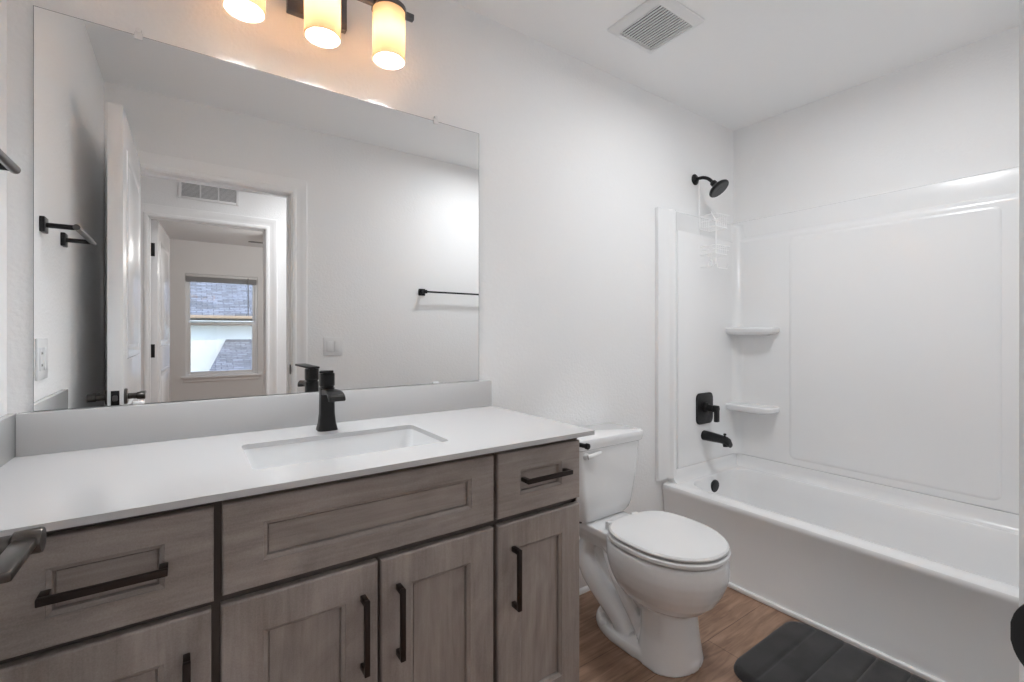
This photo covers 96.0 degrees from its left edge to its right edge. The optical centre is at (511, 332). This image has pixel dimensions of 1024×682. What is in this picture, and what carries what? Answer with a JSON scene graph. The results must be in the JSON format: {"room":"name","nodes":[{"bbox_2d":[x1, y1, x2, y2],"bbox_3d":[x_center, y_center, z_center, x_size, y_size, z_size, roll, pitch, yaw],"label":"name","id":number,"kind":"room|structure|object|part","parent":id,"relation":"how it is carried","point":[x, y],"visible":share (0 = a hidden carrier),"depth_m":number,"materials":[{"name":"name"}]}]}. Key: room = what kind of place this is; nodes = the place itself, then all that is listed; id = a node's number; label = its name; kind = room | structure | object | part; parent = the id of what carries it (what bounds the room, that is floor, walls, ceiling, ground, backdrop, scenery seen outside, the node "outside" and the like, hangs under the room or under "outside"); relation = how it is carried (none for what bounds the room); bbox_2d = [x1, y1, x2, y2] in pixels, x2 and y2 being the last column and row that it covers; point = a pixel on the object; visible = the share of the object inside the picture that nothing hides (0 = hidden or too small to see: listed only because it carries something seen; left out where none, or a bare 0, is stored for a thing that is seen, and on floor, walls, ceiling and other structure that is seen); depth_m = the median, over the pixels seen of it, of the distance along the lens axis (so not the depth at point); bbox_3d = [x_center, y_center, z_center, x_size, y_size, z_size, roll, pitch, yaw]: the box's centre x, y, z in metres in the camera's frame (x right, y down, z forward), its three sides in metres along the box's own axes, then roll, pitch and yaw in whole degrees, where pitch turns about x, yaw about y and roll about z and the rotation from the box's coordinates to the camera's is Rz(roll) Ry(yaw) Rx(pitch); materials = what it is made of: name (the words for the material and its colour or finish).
{"room":"bathroom","nodes":[
{"label":"bathroom","id":0,"kind":"room"},
{"bbox_2d":[0,0,6,416],"bbox_3d":[-0.797,-0.033,0.425,0.120,2.440,1.505,0,0,-35],"label":"wall","id":1,"kind":"structure","parent":0,"point":[3,3],"depth_m":1.06,"materials":[{"name":"white paint"}]},
{"bbox_2d":[0,149,20,173],"bbox_3d":[-0.890,-0.310,0.737,0.085,0.044,0.307,0,0,-35],"label":"towel bar","id":2,"kind":"object","parent":1,"relation":"attached to","point":[6,163],"visible":1,"depth_m":0.84,"materials":[{"name":"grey metal"}]},
{"bbox_3d":[-0.970,-0.310,0.842,0.074,0.044,0.044,0,0,-35],"label":"post","id":3,"kind":"part","parent":2,"relation":"part of","materials":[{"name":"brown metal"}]},
{"bbox_2d":[7,0,733,539],"bbox_3d":[0.057,-0.033,2.015,3.342,2.440,0.120,0,0,-35],"label":"wall","id":4,"kind":"structure","parent":0,"point":[577,160],"depth_m":1.94,"materials":[{"name":"white paint"}]},
{"bbox_2d":[16,380,491,456],"bbox_3d":[-0.622,0.239,1.454,1.310,0.100,0.020,0,0,-35],"label":"backsplash","id":5,"kind":"structure","parent":4,"relation":"attached to","point":[55,431],"depth_m":1.29,"materials":[{"name":"grey stone"}]},
{"bbox_2d":[33,5,478,410],"bbox_3d":[-0.634,-0.305,1.450,1.233,0.985,0.012,0,0,-35],"label":"wall mirror","id":6,"kind":"object","parent":4,"relation":"attached to","point":[205,226],"visible":1,"depth_m":1.32,"materials":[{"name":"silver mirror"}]},
{"bbox_2d":[222,0,413,69],"bbox_3d":[-0.575,-0.982,1.387,0.557,0.233,0.183,0,0,-35],"label":"vanity light","id":7,"kind":"object","parent":4,"relation":"attached to","point":[325,21],"visible":1,"depth_m":1.41,"materials":[{"name":"grey"}]},
{"bbox_3d":[-0.720,-0.945,1.239,0.101,0.160,0.101,0,0,-35],"label":"lamp shade","id":8,"kind":"part","parent":7,"relation":"part of","materials":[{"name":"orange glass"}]},
{"bbox_3d":[-0.556,-0.945,1.354,0.101,0.160,0.101,0,0,-35],"label":"lamp shade","id":9,"kind":"part","parent":7,"relation":"part of","materials":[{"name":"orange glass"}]},
{"bbox_3d":[-0.392,-0.945,1.468,0.101,0.160,0.101,0,0,-35],"label":"lamp shade","id":10,"kind":"part","parent":7,"relation":"part of","materials":[{"name":"orange glass"}]},
{"bbox_2d":[579,568,589,594],"bbox_3d":[0.330,1.121,2.116,1.055,0.132,0.026,0,0,-35],"label":"baseboard","id":11,"kind":"structure","parent":4,"relation":"attached to","point":[583,587],"depth_m":2.11,"materials":[{"name":"white paint"}]},
{"bbox_2d":[692,174,728,197],"bbox_3d":[1.103,-0.826,2.556,0.116,0.157,0.191,0,0,-35],"label":"shower","id":12,"kind":"object","parent":4,"relation":"attached to","point":[719,187],"visible":1,"depth_m":2.52,"materials":[{"name":"black metal"}]},
{"bbox_3d":[1.080,-0.852,2.578,0.019,0.062,0.109,0,0,-35],"label":"arm","id":13,"kind":"part","parent":12,"relation":"part of","materials":[{"name":"black metal"}]},
{"bbox_2d":[450,0,1018,130],"bbox_3d":[1.275,-1.303,-0.948,4.900,0.100,6.370,0,0,-35],"label":"ceiling","id":14,"kind":"structure","parent":0,"point":[749,62],"depth_m":1.98,"materials":[{"name":"white paint"}]},
{"bbox_2d":[607,0,703,53],"bbox_3d":[0.582,-1.242,1.874,0.280,0.021,0.268,0,0,-35],"label":"ceiling vent","id":15,"kind":"object","parent":14,"relation":"in","point":[652,22],"visible":1,"depth_m":1.85,"materials":[{"name":"white plastic"}]},
{"bbox_2d":[579,587,911,681],"bbox_3d":[1.275,1.247,-0.948,4.900,0.120,6.370,0,0,-35],"label":"floor","id":16,"kind":"structure","parent":0,"point":[738,622],"depth_m":1.76,"materials":[{"name":"wood"}]},
{"bbox_2d":[0,438,578,681],"bbox_3d":[-0.473,0.745,1.210,1.304,0.884,0.579,0,0,-35],"label":"vanity cabinet","id":17,"kind":"object","parent":16,"relation":"on","point":[466,569],"visible":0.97,"depth_m":0.97,"materials":[{"name":"brown wood"}]},
{"bbox_3d":[-0.658,0.407,0.748,0.160,0.012,0.034,0,0,-35],"label":"handle","id":18,"kind":"part","parent":17,"relation":"part of","materials":[{"name":"brown metal"}]},
{"bbox_3d":[-0.675,0.784,0.769,0.290,0.552,0.020,0,0,-35],"label":"door","id":19,"kind":"part","parent":17,"relation":"part of","materials":[{"name":"brown wood"}]},
{"bbox_3d":[-0.674,0.408,0.770,0.294,0.174,0.020,0,0,-35],"label":"drawer","id":20,"kind":"part","parent":17,"relation":"part of","materials":[{"name":"brown wood"}]},
{"bbox_3d":[-0.571,0.650,0.809,0.012,0.155,0.034,0,0,-35],"label":"handle","id":21,"kind":"part","parent":17,"relation":"part of","materials":[{"name":"brown metal"}]},
{"bbox_2d":[0,380,594,536],"bbox_3d":[-0.467,0.246,1.222,1.333,0.114,0.578,0,0,-35],"label":"countertop","id":22,"kind":"structure","parent":17,"relation":"on","point":[60,469],"depth_m":1.12,"materials":[{"name":"grey stone"}]},
{"bbox_2d":[316,370,345,431],"bbox_3d":[-0.532,0.198,1.339,0.067,0.182,0.150,0,0,-35],"label":"faucet","id":23,"kind":"object","parent":22,"relation":"on","point":[328,395],"visible":1,"depth_m":1.36,"materials":[{"name":"black metal"}]},
{"bbox_3d":[-0.542,0.114,1.349,0.038,0.013,0.105,0,0,-21],"label":"lever","id":24,"kind":"part","parent":23,"relation":"part of","materials":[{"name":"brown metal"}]},
{"bbox_3d":[-0.517,0.178,1.326,0.046,0.027,0.113,0,0,-35],"label":"spout","id":25,"kind":"part","parent":23,"relation":"part of","materials":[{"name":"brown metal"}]},
{"bbox_2d":[244,429,440,468],"bbox_3d":[-0.431,0.371,1.211,0.495,0.137,0.299,0,0,-35],"label":"sink","id":26,"kind":"object","parent":22,"relation":"in","point":[303,452],"visible":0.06,"depth_m":1.31,"materials":[{"name":"white ceramic"}]},
{"bbox_3d":[-0.423,0.783,0.946,0.295,0.553,0.020,0,0,-35],"label":"door","id":27,"kind":"part","parent":17,"relation":"part of","materials":[{"name":"brown wood"}]},
{"bbox_3d":[-0.297,0.404,1.034,0.599,0.171,0.020,0,0,-35],"label":"drawer","id":28,"kind":"part","parent":17,"relation":"part of","materials":[{"name":"brown wood"}]},
{"bbox_3d":[-0.315,0.650,0.989,0.012,0.160,0.034,0,0,-35],"label":"handle","id":29,"kind":"part","parent":17,"relation":"part of","materials":[{"name":"brown metal"}]},
{"bbox_3d":[-0.249,0.650,1.035,0.012,0.160,0.034,0,0,-35],"label":"handle","id":30,"kind":"part","parent":17,"relation":"part of","materials":[{"name":"brown metal"}]},
{"bbox_3d":[-0.175,0.783,1.120,0.298,0.553,0.020,0,0,-35],"label":"door","id":31,"kind":"part","parent":17,"relation":"part of","materials":[{"name":"brown wood"}]},
{"bbox_3d":[0.013,0.650,1.218,0.012,0.160,0.034,0,0,-35],"label":"handle","id":32,"kind":"part","parent":17,"relation":"part of","materials":[{"name":"brown metal"}]},
{"bbox_3d":[0.077,0.404,1.296,0.291,0.171,0.020,0,0,-35],"label":"drawer","id":33,"kind":"part","parent":17,"relation":"part of","materials":[{"name":"brown wood"}]},
{"bbox_3d":[0.077,0.783,1.296,0.291,0.553,0.020,0,0,-35],"label":"door","id":34,"kind":"part","parent":17,"relation":"part of","materials":[{"name":"brown wood"}]},
{"bbox_3d":[0.100,0.397,1.279,0.160,0.012,0.034,0,0,-35],"label":"handle","id":35,"kind":"part","parent":17,"relation":"part of","materials":[{"name":"brown metal"}]},
{"bbox_2d":[579,442,589,449],"bbox_3d":[0.191,0.352,1.444,0.051,0.040,0.108,0,0,-35],"label":"toilet paper holder","id":36,"kind":"object","parent":17,"relation":"attached to","point":[582,445],"visible":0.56,"depth_m":1.41,"materials":[{"name":"black metal"}]},
{"bbox_2d":[577,422,730,677],"bbox_3d":[0.502,0.807,1.813,0.412,0.760,0.694,0,0,-35],"label":"toilet","id":37,"kind":"object","parent":16,"relation":"on","point":[651,575],"visible":0.96,"depth_m":1.68,"materials":[{"name":"white ceramic"}]},
{"bbox_3d":[0.326,0.495,1.853,0.081,0.031,0.031,0,0,-35],"label":"flush lever","id":38,"kind":"part","parent":37,"relation":"part of","materials":[{"name":"white plastic"}]},
{"bbox_3d":[0.365,0.630,2.008,0.384,0.310,0.184,0,0,-35],"label":"tank","id":39,"kind":"part","parent":37,"relation":"part of","materials":[{"name":"white ceramic"}]},
{"bbox_3d":[0.364,0.451,2.010,0.412,0.048,0.214,0,0,-35],"label":"tank lid","id":40,"kind":"part","parent":37,"relation":"part of","materials":[{"name":"white ceramic"}]},
{"bbox_3d":[0.581,0.743,1.700,0.366,0.018,0.407,0,0,-35],"label":"seat lid","id":41,"kind":"part","parent":37,"relation":"part of","materials":[{"name":"white plastic"}]},
{"bbox_3d":[0.582,0.767,1.699,0.374,0.018,0.415,0,0,-35],"label":"seat","id":42,"kind":"part","parent":37,"relation":"part of","materials":[{"name":"white plastic"}]},
{"bbox_2d":[734,621,928,681],"bbox_3d":[1.174,1.175,1.440,0.497,0.023,0.778,0,0,-35],"label":"bath mat","id":43,"kind":"object","parent":16,"relation":"on","point":[795,651],"visible":1,"depth_m":1.63,"materials":[{"name":"grey fabric"}]},
{"bbox_2d":[662,453,1018,681],"bbox_3d":[1.516,0.961,2.044,0.713,0.451,1.499,0,0,-35],"label":"bathtub","id":44,"kind":"object","parent":16,"relation":"on","point":[925,585],"visible":0.85,"depth_m":1.90,"materials":[{"name":"white ceramic"}]},
{"bbox_3d":[1.236,1.177,1.836,0.017,0.020,1.479,0,0,-35],"label":"trim","id":45,"kind":"part","parent":44,"relation":"part of","materials":[{"name":"white paint"}]},
{"bbox_2d":[734,26,1018,222],"bbox_3d":[1.851,-0.033,2.279,0.100,2.440,1.505,0,0,-35],"label":"wall","id":46,"kind":"structure","parent":0,"point":[954,114],"depth_m":2.23,"materials":[{"name":"white paint"}]},
{"bbox_2d":[655,166,1018,513],"bbox_3d":[1.498,0.051,2.031,0.761,1.452,1.504,0,0,-35],"label":"shower surround","id":47,"kind":"object","parent":46,"relation":"attached to","point":[875,339],"visible":1,"depth_m":2.30,"materials":[{"name":"white plastic"}]},
{"bbox_3d":[1.064,0.059,2.622,0.728,1.436,0.038,0,0,-35],"label":"panel","id":48,"kind":"part","parent":47,"relation":"part of","materials":[{"name":"white plastic"}]},
{"bbox_2d":[696,392,719,424],"bbox_3d":[1.119,0.430,2.591,0.156,0.176,0.087,0,0,-35],"label":"shower valve","id":49,"kind":"object","parent":47,"relation":"attached to","point":[705,408],"visible":1,"depth_m":2.60,"materials":[{"name":"black metal"}]},
{"bbox_3d":[1.136,0.452,2.568,0.028,0.090,0.030,0,0,-35],"label":"lever","id":50,"kind":"part","parent":49,"relation":"part of","materials":[{"name":"black metal"}]},
{"bbox_2d":[699,175,729,268],"bbox_3d":[1.138,-0.621,2.600,0.129,0.531,0.118,0,0,-35],"label":"shower caddy","id":51,"kind":"object","parent":47,"relation":"attached to","point":[720,217],"visible":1,"depth_m":2.58,"materials":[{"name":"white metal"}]},
{"bbox_3d":[1.087,-0.625,2.569,0.010,0.524,0.108,0,0,-35],"label":"hanger frame","id":52,"kind":"part","parent":51,"relation":"part of","materials":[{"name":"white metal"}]},
{"bbox_2d":[699,212,729,231],"bbox_3d":[1.141,-0.623,2.601,0.123,0.075,0.118,0,0,-35],"label":"basket","id":53,"kind":"object","parent":51,"relation":"on","point":[720,217],"depth_m":2.58,"materials":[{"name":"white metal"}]},
{"bbox_2d":[700,244,729,256],"bbox_3d":[1.141,-0.462,2.601,0.123,0.052,0.118,0,0,-35],"label":"basket","id":54,"kind":"object","parent":51,"relation":"on","point":[722,247],"depth_m":2.58,"materials":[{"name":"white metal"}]},
{"bbox_2d":[701,430,732,447],"bbox_3d":[1.139,0.589,2.563,0.060,0.073,0.158,0,0,-35],"label":"tub spout","id":55,"kind":"object","parent":47,"relation":"attached to","point":[705,435],"visible":1,"depth_m":2.54,"materials":[{"name":"black metal"}]},
{"bbox_2d":[726,402,779,414],"bbox_3d":[1.396,0.445,2.681,0.112,0.047,0.256,0,0,-35],"label":"shelf","id":56,"kind":"object","parent":47,"relation":"attached to","point":[749,408],"depth_m":2.66,"materials":[{"name":"white plastic"}]},
{"bbox_2d":[726,327,779,334],"bbox_3d":[1.396,-0.008,2.681,0.112,0.047,0.256,0,0,-35],"label":"shelf","id":57,"kind":"object","parent":47,"relation":"attached to","point":[729,330],"depth_m":2.63,"materials":[{"name":"white plastic"}]},
{"bbox_3d":[0.383,-0.033,0.259,4.822,2.440,0.120,0,0,-35],"label":"wall","id":58,"kind":"structure","parent":0,"visible":0},
{"bbox_2d":[0,526,45,583],"bbox_3d":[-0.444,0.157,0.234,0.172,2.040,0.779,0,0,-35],"label":"door handle","id":59,"kind":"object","parent":58,"relation":"in","point":[15,549],"depth_m":0.52,"materials":[{"name":"grey metal"}]},
{"bbox_3d":[-0.542,0.245,0.500,0.022,0.012,0.108,0,0,-35],"label":"lever","id":60,"kind":"part","parent":59,"relation":"part of","materials":[{"name":"grey metal"}]},
{"bbox_2d":[1010,604,1023,665],"bbox_3d":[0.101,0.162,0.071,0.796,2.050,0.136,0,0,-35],"label":"door knob","id":61,"kind":"object","parent":58,"relation":"attached to","point":[1017,621],"depth_m":0.34,"materials":[{"name":"black metal"}]},
{"bbox_2d":[1019,0,1023,681],"bbox_3d":[0.066,0.127,0.122,0.936,2.120,0.018,0,0,-35],"label":"trim","id":62,"kind":"structure","parent":58,"relation":"attached to","point":[1021,2],"depth_m":0.35,"materials":[{"name":"white paint"}]}
]}

